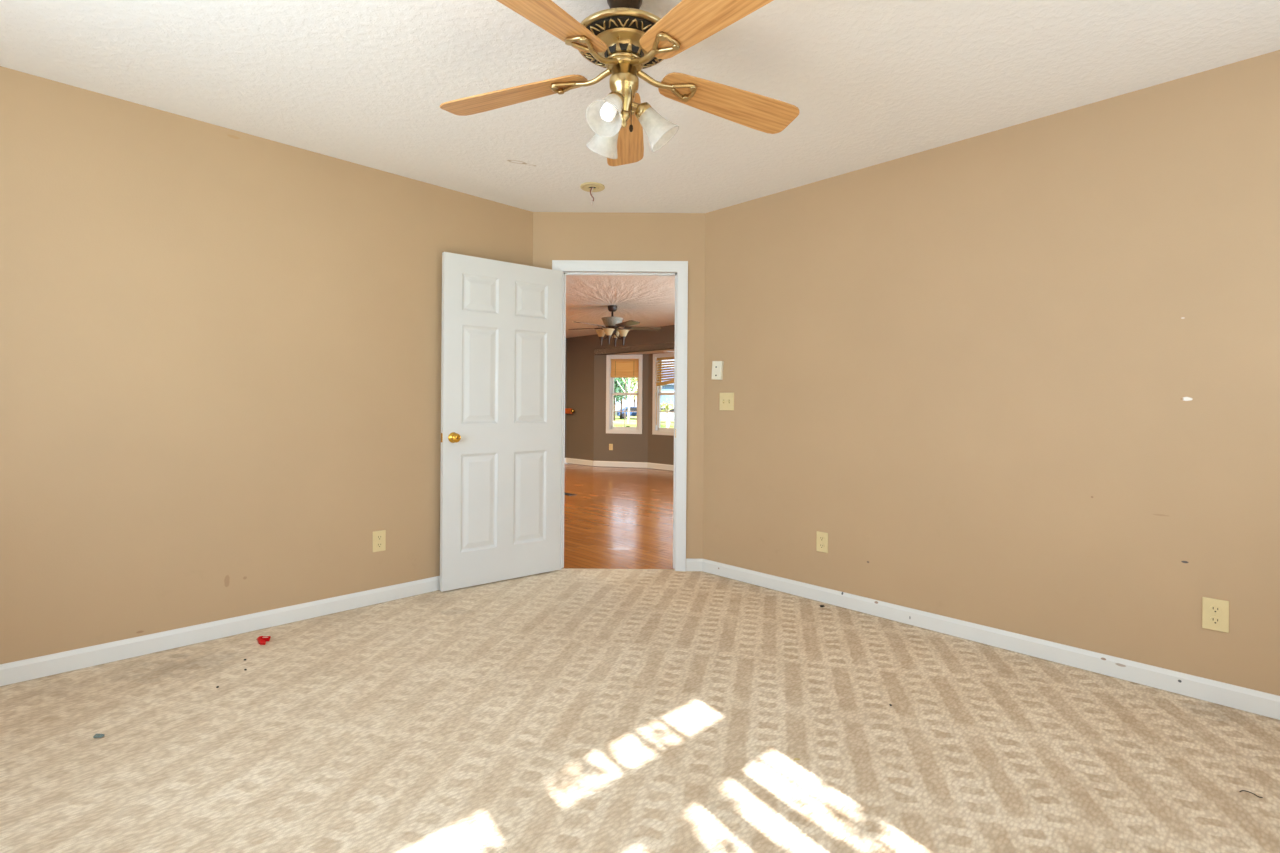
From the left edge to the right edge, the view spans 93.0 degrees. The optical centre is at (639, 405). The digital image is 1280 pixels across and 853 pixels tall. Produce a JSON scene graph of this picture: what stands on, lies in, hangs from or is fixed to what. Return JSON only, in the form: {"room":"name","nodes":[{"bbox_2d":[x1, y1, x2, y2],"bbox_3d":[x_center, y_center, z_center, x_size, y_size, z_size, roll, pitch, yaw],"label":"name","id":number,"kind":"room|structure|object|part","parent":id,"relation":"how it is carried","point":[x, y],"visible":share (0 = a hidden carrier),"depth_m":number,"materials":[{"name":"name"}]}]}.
{"room":"empty bedroom","nodes":[
{"label":"empty bedroom","id":0,"kind":"room"},
{"bbox_2d":[0,66,532,663],"bbox_3d":[-1.975,-0.114,3.013,3.445,2.440,0.121,0,0,-45],"label":"wall","id":1,"kind":"structure","parent":0,"point":[220,347],"depth_m":2.85,"materials":[{"name":"beige paint"}]},
{"bbox_2d":[0,576,439,685],"bbox_3d":[-1.911,1.066,2.990,3.276,0.082,0.014,0,0,-44],"label":"baseboard","id":2,"kind":"structure","parent":1,"relation":"attached to","point":[47,665],"depth_m":2.83,"materials":[{"name":"paint"}]},
{"bbox_2d":[373,530,385,551],"bbox_3d":[-1.471,0.762,3.425,0.072,0.116,0.009,0,0,-44],"label":"wall outlet","id":3,"kind":"object","parent":1,"relation":"attached to","point":[379,537],"visible":1,"depth_m":3.42,"materials":[{"name":"beige plastic"}]},
{"bbox_2d":[565,338,566,457],"bbox_3d":[-4.444,-0.132,8.994,8.310,2.440,0.120,0,0,-45],"label":"wall","id":4,"kind":"structure","parent":0,"point":[566,338],"depth_m":11.85,"materials":[{"name":"beige paint"}]},
{"bbox_2d":[533,212,704,558],"bbox_3d":[-0.150,-0.100,4.203,1.278,2.440,0.120,0,0,0],"label":"wall","id":5,"kind":"structure","parent":0,"point":[609,236],"depth_m":4.14,"materials":[{"name":"beige paint"}]},
{"bbox_2d":[440,252,561,591],"bbox_3d":[-0.848,0.096,3.854,0.814,2.022,0.110,0,0,-38],"label":"door","id":6,"kind":"structure","parent":5,"relation":"in","point":[501,339],"depth_m":3.83,"materials":[{"name":"white paint"}]},
{"bbox_3d":[-1.104,0.190,3.623,0.064,0.064,0.063,0,0,-38],"label":"knob","id":7,"kind":"part","parent":6,"relation":"part of","materials":[{"name":"gold metal"}]},
{"bbox_2d":[552,260,687,570],"bbox_3d":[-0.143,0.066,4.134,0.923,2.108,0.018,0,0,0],"label":"trim","id":8,"kind":"structure","parent":5,"relation":"attached to","point":[681,267],"depth_m":4.13,"materials":[{"name":"white paint"}]},
{"bbox_2d":[686,559,702,570],"bbox_3d":[0.372,1.083,4.136,0.115,0.082,0.014,0,0,0],"label":"baseboard","id":9,"kind":"structure","parent":5,"relation":"attached to","point":[691,564],"depth_m":4.13,"materials":[{"name":"paint"}]},
{"bbox_2d":[566,325,674,460],"bbox_3d":[2.484,-0.081,7.959,0.120,2.440,11.070,0,0,-45],"label":"wall","id":10,"kind":"structure","parent":0,"point":[580,350],"depth_m":11.44,"materials":[{"name":"beige paint"}]},
{"bbox_2d":[565,408,574,413],"bbox_3d":[-1.381,0.098,11.732,0.068,0.105,0.324,0,0,-45],"label":"wooden rail","id":11,"kind":"object","parent":10,"relation":"attached to","point":[567,410],"visible":0.88,"depth_m":11.66,"materials":[{"name":"orange wood"}]},
{"bbox_2d":[566,458,592,465],"bbox_3d":[-1.160,1.062,11.562,0.014,0.100,0.833,0,0,-45],"label":"baseboard","id":12,"kind":"structure","parent":10,"relation":"attached to","point":[568,460],"depth_m":11.54,"materials":[{"name":"white paint"}]},
{"bbox_2d":[594,354,647,461],"bbox_3d":[-0.338,0.018,11.189,1.040,2.200,0.120,0,0,15],"label":"wall","id":13,"kind":"structure","parent":0,"point":[626,447],"depth_m":11.17,"materials":[{"name":"beige paint"}]},
{"bbox_2d":[593,461,647,467],"bbox_3d":[-0.364,1.068,11.125,1.040,0.100,0.014,0,0,15],"label":"baseboard","id":14,"kind":"structure","parent":13,"relation":"attached to","point":[595,463],"depth_m":11.12,"materials":[{"name":"white paint"}]},
{"bbox_2d":[606,354,642,433],"bbox_3d":[-0.276,-0.216,11.160,0.689,1.446,0.133,0,0,15],"label":"window","id":15,"kind":"structure","parent":13,"relation":"in","point":[610,393],"depth_m":11.16,"materials":[{"name":"white paint"}]},
{"bbox_3d":[-0.276,0.098,11.167,0.539,0.668,0.030,0,0,15],"label":"sash","id":16,"kind":"part","parent":15,"relation":"part of","materials":[{"name":"white paint"}]},
{"bbox_2d":[611,359,638,377],"bbox_3d":[-0.281,-0.694,11.130,0.533,0.340,0.035,0,0,15],"label":"bamboo shade","id":17,"kind":"object","parent":15,"relation":"attached to","point":[619,367],"visible":1,"depth_m":11.13,"materials":[{"name":"orange wood"}]},
{"bbox_3d":[-0.279,-0.844,11.132,0.533,0.040,0.030,0,0,15],"label":"head rail","id":18,"kind":"part","parent":17,"relation":"part of","materials":[{"name":"brown wood"}]},
{"bbox_3d":[-0.264,-0.530,11.195,0.539,0.668,0.030,0,0,15],"label":"sash","id":19,"kind":"part","parent":15,"relation":"part of","materials":[{"name":"white paint"}]},
{"bbox_2d":[594,342,673,354],"bbox_3d":[0.669,-0.987,10.098,0.520,0.095,3.800,0,0,-45],"label":"ceiling","id":20,"kind":"structure","parent":0,"point":[625,348],"depth_m":10.61,"materials":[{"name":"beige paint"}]},
{"bbox_2d":[0,463,1279,852],"bbox_3d":[-0.246,1.179,5.306,9.300,0.120,11.500,0,0,-45],"label":"floor","id":21,"kind":"structure","parent":0,"point":[565,710],"depth_m":2.06,"materials":[{"name":"carpet"}]},
{"bbox_2d":[93,734,104,737],"bbox_3d":[-1.810,1.102,2.029,0.034,0.011,0.019,0,0,-17],"label":"clump","id":22,"kind":"object","parent":21,"relation":"on","point":[95,735],"visible":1,"depth_m":2.02,"materials":[{"name":"grey"}]},
{"bbox_2d":[256,636,270,644],"bbox_3d":[-1.766,1.094,2.836,0.062,0.028,0.068,0,0,-10],"label":"wrapper","id":23,"kind":"object","parent":21,"relation":"on","point":[261,640],"visible":1,"depth_m":2.83,"materials":[{"name":"red plastic"}]},
{"bbox_2d":[0,0,1279,337],"bbox_3d":[-0.227,-1.381,5.285,9.110,0.120,11.310,0,0,-45],"label":"ceiling","id":24,"kind":"structure","parent":0,"point":[362,82],"depth_m":2.42,"materials":[{"name":"white paint"}]},
{"bbox_2d":[580,182,604,204],"bbox_3d":[-0.286,-1.265,3.654,0.148,0.112,0.148,0,0,0],"label":"bracket","id":25,"kind":"object","parent":24,"relation":"attached to","point":[590,187],"visible":1,"depth_m":3.65,"materials":[{"name":"plastic"}]},
{"bbox_2d":[568,305,660,346],"bbox_3d":[-0.348,-1.059,8.057,1.254,0.525,1.234,0,0,0],"label":"ceiling fan","id":26,"kind":"object","parent":24,"relation":"hanging from","point":[612,324],"visible":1,"depth_m":7.96,"materials":[{"name":"brown metal"}]},
{"bbox_3d":[-0.515,-0.956,8.044,0.160,0.089,0.160,0,0,0],"label":"lamp shade","id":27,"kind":"part","parent":26,"relation":"part of","materials":[{"name":"beige glass"}]},
{"bbox_3d":[-0.405,-0.955,7.879,0.160,0.089,0.160,0,0,0],"label":"lamp shade","id":28,"kind":"part","parent":26,"relation":"part of","materials":[{"name":"beige glass"}]},
{"bbox_3d":[-0.220,-0.953,7.992,0.160,0.089,0.160,0,0,0],"label":"lamp shade","id":29,"kind":"part","parent":26,"relation":"part of","materials":[{"name":"beige glass"}]},
{"bbox_3d":[-0.163,-1.038,7.673,0.140,0.006,0.490,12,-6,-29],"label":"blade","id":30,"kind":"part","parent":26,"relation":"part of","materials":[{"name":"brown wood"}]},
{"bbox_3d":[0.031,-1.037,8.108,0.490,0.006,0.140,0,-10,-12],"label":"blade","id":31,"kind":"part","parent":26,"relation":"part of","materials":[{"name":"brown wood"}]},
{"bbox_2d":[440,0,799,165],"bbox_3d":[-0.060,-1.068,1.971,1.248,0.503,1.223,0,0,0],"label":"ceiling fan","id":32,"kind":"object","parent":24,"relation":"hanging from","point":[624,39],"visible":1,"depth_m":1.89,"materials":[{"name":"brown wood"}]},
{"bbox_3d":[-0.424,-1.048,2.048,0.523,0.006,0.154,-3,11,18],"label":"blade","id":33,"kind":"part","parent":32,"relation":"part of","materials":[{"name":"brown wood"}]},
{"bbox_3d":[-0.271,-1.047,1.602,0.154,0.006,0.523,15,11,33],"label":"blade","id":34,"kind":"part","parent":32,"relation":"part of","materials":[{"name":"brown wood"}]},
{"bbox_3d":[-0.190,-1.056,1.973,0.210,0.038,0.078,-3,10,18],"label":"blade arm","id":35,"kind":"part","parent":32,"relation":"part of","materials":[{"name":"gold metal"}]},
{"bbox_3d":[-0.134,-1.056,1.806,0.078,0.038,0.210,14,11,33],"label":"blade arm","id":36,"kind":"part","parent":32,"relation":"part of","materials":[{"name":"gold metal"}]},
{"bbox_3d":[-0.121,-0.888,2.019,0.119,0.142,0.131,0,0,0],"label":"lamp shade","id":37,"kind":"part","parent":32,"relation":"part of","materials":[{"name":"white glass"}]},
{"bbox_3d":[-0.107,-0.888,1.827,0.110,0.142,0.134,0,0,0],"label":"lamp shade","id":38,"kind":"part","parent":32,"relation":"part of","materials":[{"name":"white glass"}]},
{"bbox_3d":[-0.091,-0.901,1.841,0.047,0.081,0.079,0,0,25],"label":"bulb","id":39,"kind":"part","parent":32,"relation":"part of","materials":[{"name":"white glass"}]},
{"bbox_3d":[-0.057,-1.045,2.320,0.154,0.006,0.523,-12,-3,-2],"label":"blade","id":40,"kind":"part","parent":32,"relation":"part of","materials":[{"name":"brown wood"}]},
{"bbox_3d":[-0.027,-0.927,1.891,0.013,0.147,0.013,0,0,12],"label":"pull chain","id":41,"kind":"part","parent":32,"relation":"part of","materials":[{"name":"brown metal"}]},
{"bbox_3d":[0.034,-1.055,1.807,0.078,0.038,0.210,14,-4,-35],"label":"blade arm","id":42,"kind":"part","parent":32,"relation":"part of","materials":[{"name":"gold metal"}]},
{"bbox_3d":[0.056,-0.887,1.939,0.137,0.142,0.113,0,0,0],"label":"lamp shade","id":43,"kind":"part","parent":32,"relation":"part of","materials":[{"name":"white glass"}]},
{"bbox_3d":[0.084,-1.054,1.987,0.210,0.038,0.078,4,-13,-24],"label":"blade arm","id":44,"kind":"part","parent":32,"relation":"part of","materials":[{"name":"gold metal"}]},
{"bbox_3d":[0.178,-1.043,1.607,0.154,0.006,0.523,15,-5,-35],"label":"blade","id":45,"kind":"part","parent":32,"relation":"part of","materials":[{"name":"brown wood"}]},
{"bbox_3d":[0.307,-1.042,2.090,0.523,0.006,0.154,4,-14,-24],"label":"blade","id":46,"kind":"part","parent":32,"relation":"part of","materials":[{"name":"brown wood"}]},
{"bbox_2d":[648,353,673,464],"bbox_3d":[0.890,0.027,10.321,0.120,2.200,2.000,0,0,-45],"label":"wall","id":47,"kind":"structure","parent":0,"point":[660,447],"depth_m":10.87,"materials":[{"name":"beige paint"}]},
{"bbox_2d":[647,463,673,470],"bbox_3d":[0.835,1.077,10.275,0.014,0.100,2.000,0,0,-45],"label":"baseboard","id":48,"kind":"structure","parent":47,"relation":"attached to","point":[649,465],"depth_m":10.74,"materials":[{"name":"white paint"}]},
{"bbox_2d":[652,353,673,435],"bbox_3d":[0.618,-0.210,10.584,0.133,1.446,0.986,0,0,-45],"label":"window","id":49,"kind":"structure","parent":47,"relation":"in","point":[656,429],"depth_m":10.85,"materials":[{"name":"white paint"}]},
{"bbox_2d":[656,357,673,424],"bbox_3d":[0.591,-0.258,10.560,0.065,1.200,0.834,0,0,-45],"label":"blind","id":50,"kind":"object","parent":49,"relation":"attached to","point":[670,380],"visible":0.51,"depth_m":10.73,"materials":[{"name":"beige wood"}]},
{"bbox_3d":[0.602,-0.835,10.564,0.040,0.045,0.830,0,0,-45],"label":"head rail","id":51,"kind":"part","parent":50,"relation":"part of","materials":[{"name":"beige wood"}]},
{"bbox_3d":[0.600,-0.433,10.570,0.040,0.060,0.830,0,-7,-45],"label":"rail","id":52,"kind":"part","parent":50,"relation":"part of","materials":[{"name":"beige wood"}]},
{"bbox_3d":[0.620,0.104,10.589,0.030,0.668,0.836,0,0,-45],"label":"sash","id":53,"kind":"part","parent":49,"relation":"part of","materials":[{"name":"white paint"}]},
{"bbox_3d":[0.646,-0.523,10.610,0.030,0.668,0.836,0,0,-45],"label":"sash","id":54,"kind":"part","parent":49,"relation":"part of","materials":[{"name":"white paint"}]},
{"bbox_2d":[703,50,1279,695],"bbox_3d":[1.707,-0.087,2.938,0.120,2.440,3.598,0,0,-45],"label":"wall","id":55,"kind":"structure","parent":0,"point":[1023,378],"depth_m":2.76,"materials":[{"name":"beige paint"}]},
{"bbox_2d":[712,361,722,379],"bbox_3d":[0.515,-0.237,4.046,0.027,0.128,0.086,0,0,-45],"label":"wall plate","id":56,"kind":"object","parent":55,"relation":"attached to","point":[717,366],"visible":1,"depth_m":4.03,"materials":[{"name":"white plastic"}]},
{"bbox_2d":[720,393,733,409],"bbox_3d":[0.567,-0.030,3.998,0.018,0.116,0.116,0,0,-45],"label":"light switch","id":57,"kind":"object","parent":55,"relation":"attached to","point":[726,399],"visible":1,"depth_m":4.00,"materials":[{"name":"beige plastic"}]},
{"bbox_2d":[816,531,827,552],"bbox_3d":[1.052,0.786,3.506,0.009,0.116,0.072,0,0,-45],"label":"wall outlet","id":58,"kind":"object","parent":55,"relation":"attached to","point":[821,537],"visible":1,"depth_m":3.50,"materials":[{"name":"beige plastic"}]},
{"bbox_2d":[702,559,1279,719],"bbox_3d":[1.668,1.092,2.873,0.014,0.082,3.548,0,0,-45],"label":"baseboard","id":59,"kind":"structure","parent":55,"relation":"attached to","point":[1241,698],"depth_m":2.75,"materials":[{"name":"paint"}]},
{"bbox_2d":[1202,597,1228,632],"bbox_3d":[2.208,0.801,2.329,0.009,0.121,0.075,0,0,-45],"label":"wall outlet","id":60,"kind":"object","parent":55,"relation":"attached to","point":[1215,612],"visible":1,"depth_m":2.33,"materials":[{"name":"beige plastic"}]},
{"bbox_2d":[1210,617,1220,623],"bbox_3d":[2.206,0.823,2.327,0.003,0.029,0.033,0,0,-45],"label":"socket","id":61,"kind":"object","parent":60,"relation":"attached to","point":[1213,620],"depth_m":2.33,"materials":[{"name":"beige plastic"}]},
{"bbox_2d":[1210,605,1220,612],"bbox_3d":[2.206,0.780,2.327,0.003,0.029,0.033,0,0,-45],"label":"socket","id":62,"kind":"object","parent":60,"relation":"attached to","point":[1213,608],"depth_m":2.33,"materials":[{"name":"beige plastic"}]},
{"label":"outside","id":63,"kind":"structure","parent":0,"visible":0},
{"bbox_2d":[613,410,673,427],"bbox_3d":[70.944,2.089,97.788,340.376,0.100,340.844,0,0,0],"label":"lawn","id":64,"kind":"structure","parent":63,"point":[618,422],"depth_m":55.31,"materials":[{"name":"plant"}]},
{"bbox_2d":[613,378,630,420],"bbox_3d":[-2.719,-1.203,61.989,3.605,5.418,3.642,0,0,0],"label":"tree","id":65,"kind":"object","parent":64,"relation":"on","point":[616,384],"visible":0.28,"depth_m":61.80,"materials":[{"name":"green plant"}]},
{"bbox_2d":[615,406,636,417],"bbox_3d":[-0.741,0.792,73.999,4.392,1.448,1.760,0,0,-11],"label":"car","id":66,"kind":"object","parent":64,"relation":"on","point":[631,408],"visible":0.3,"depth_m":73.08,"materials":[{"name":"paint"}]},
{"bbox_2d":[616,378,636,418],"bbox_3d":[-2.113,-1.989,69.966,3.795,6.995,3.820,0,0,0],"label":"tree","id":67,"kind":"object","parent":64,"relation":"on","point":[631,387],"visible":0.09,"depth_m":69.90,"materials":[{"name":"green plant"}]},
{"bbox_2d":[617,378,636,423],"bbox_3d":[-1.005,-1.759,51.924,2.676,6.554,2.613,0,0,0],"label":"tree","id":68,"kind":"object","parent":64,"relation":"on","point":[629,380],"visible":0.07,"depth_m":51.92,"materials":[{"name":"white plant"}]},
{"bbox_2d":[627,378,636,406],"bbox_3d":[-0.810,-2.519,87.998,4.119,8.075,4.189,0,0,0],"label":"tree","id":69,"kind":"object","parent":64,"relation":"on","point":[630,378],"visible":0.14,"depth_m":87.89,"materials":[{"name":"green plant"}]},
{"bbox_2d":[660,368,673,420],"bbox_3d":[5.284,-1.316,66.750,9.000,5.750,6.500,0,0,0],"label":"house","id":70,"kind":"structure","parent":64,"relation":"on","point":[665,388],"depth_m":64.00,"materials":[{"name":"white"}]},
{"bbox_2d":[660,407,673,419],"bbox_3d":[2.574,0.816,55.999,4.392,1.448,1.760,0,0,-9],"label":"car","id":71,"kind":"object","parent":64,"relation":"on","point":[663,415],"visible":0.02,"depth_m":55.16,"materials":[{"name":"silver metal"}]},
{"bbox_2d":[661,399,673,427],"bbox_3d":[1.430,0.570,32.960,0.763,1.950,0.659,0,0,9],"label":"tree","id":72,"kind":"object","parent":64,"relation":"on","point":[667,407],"visible":0.88,"depth_m":32.94,"materials":[{"name":"green plant"}]}
]}

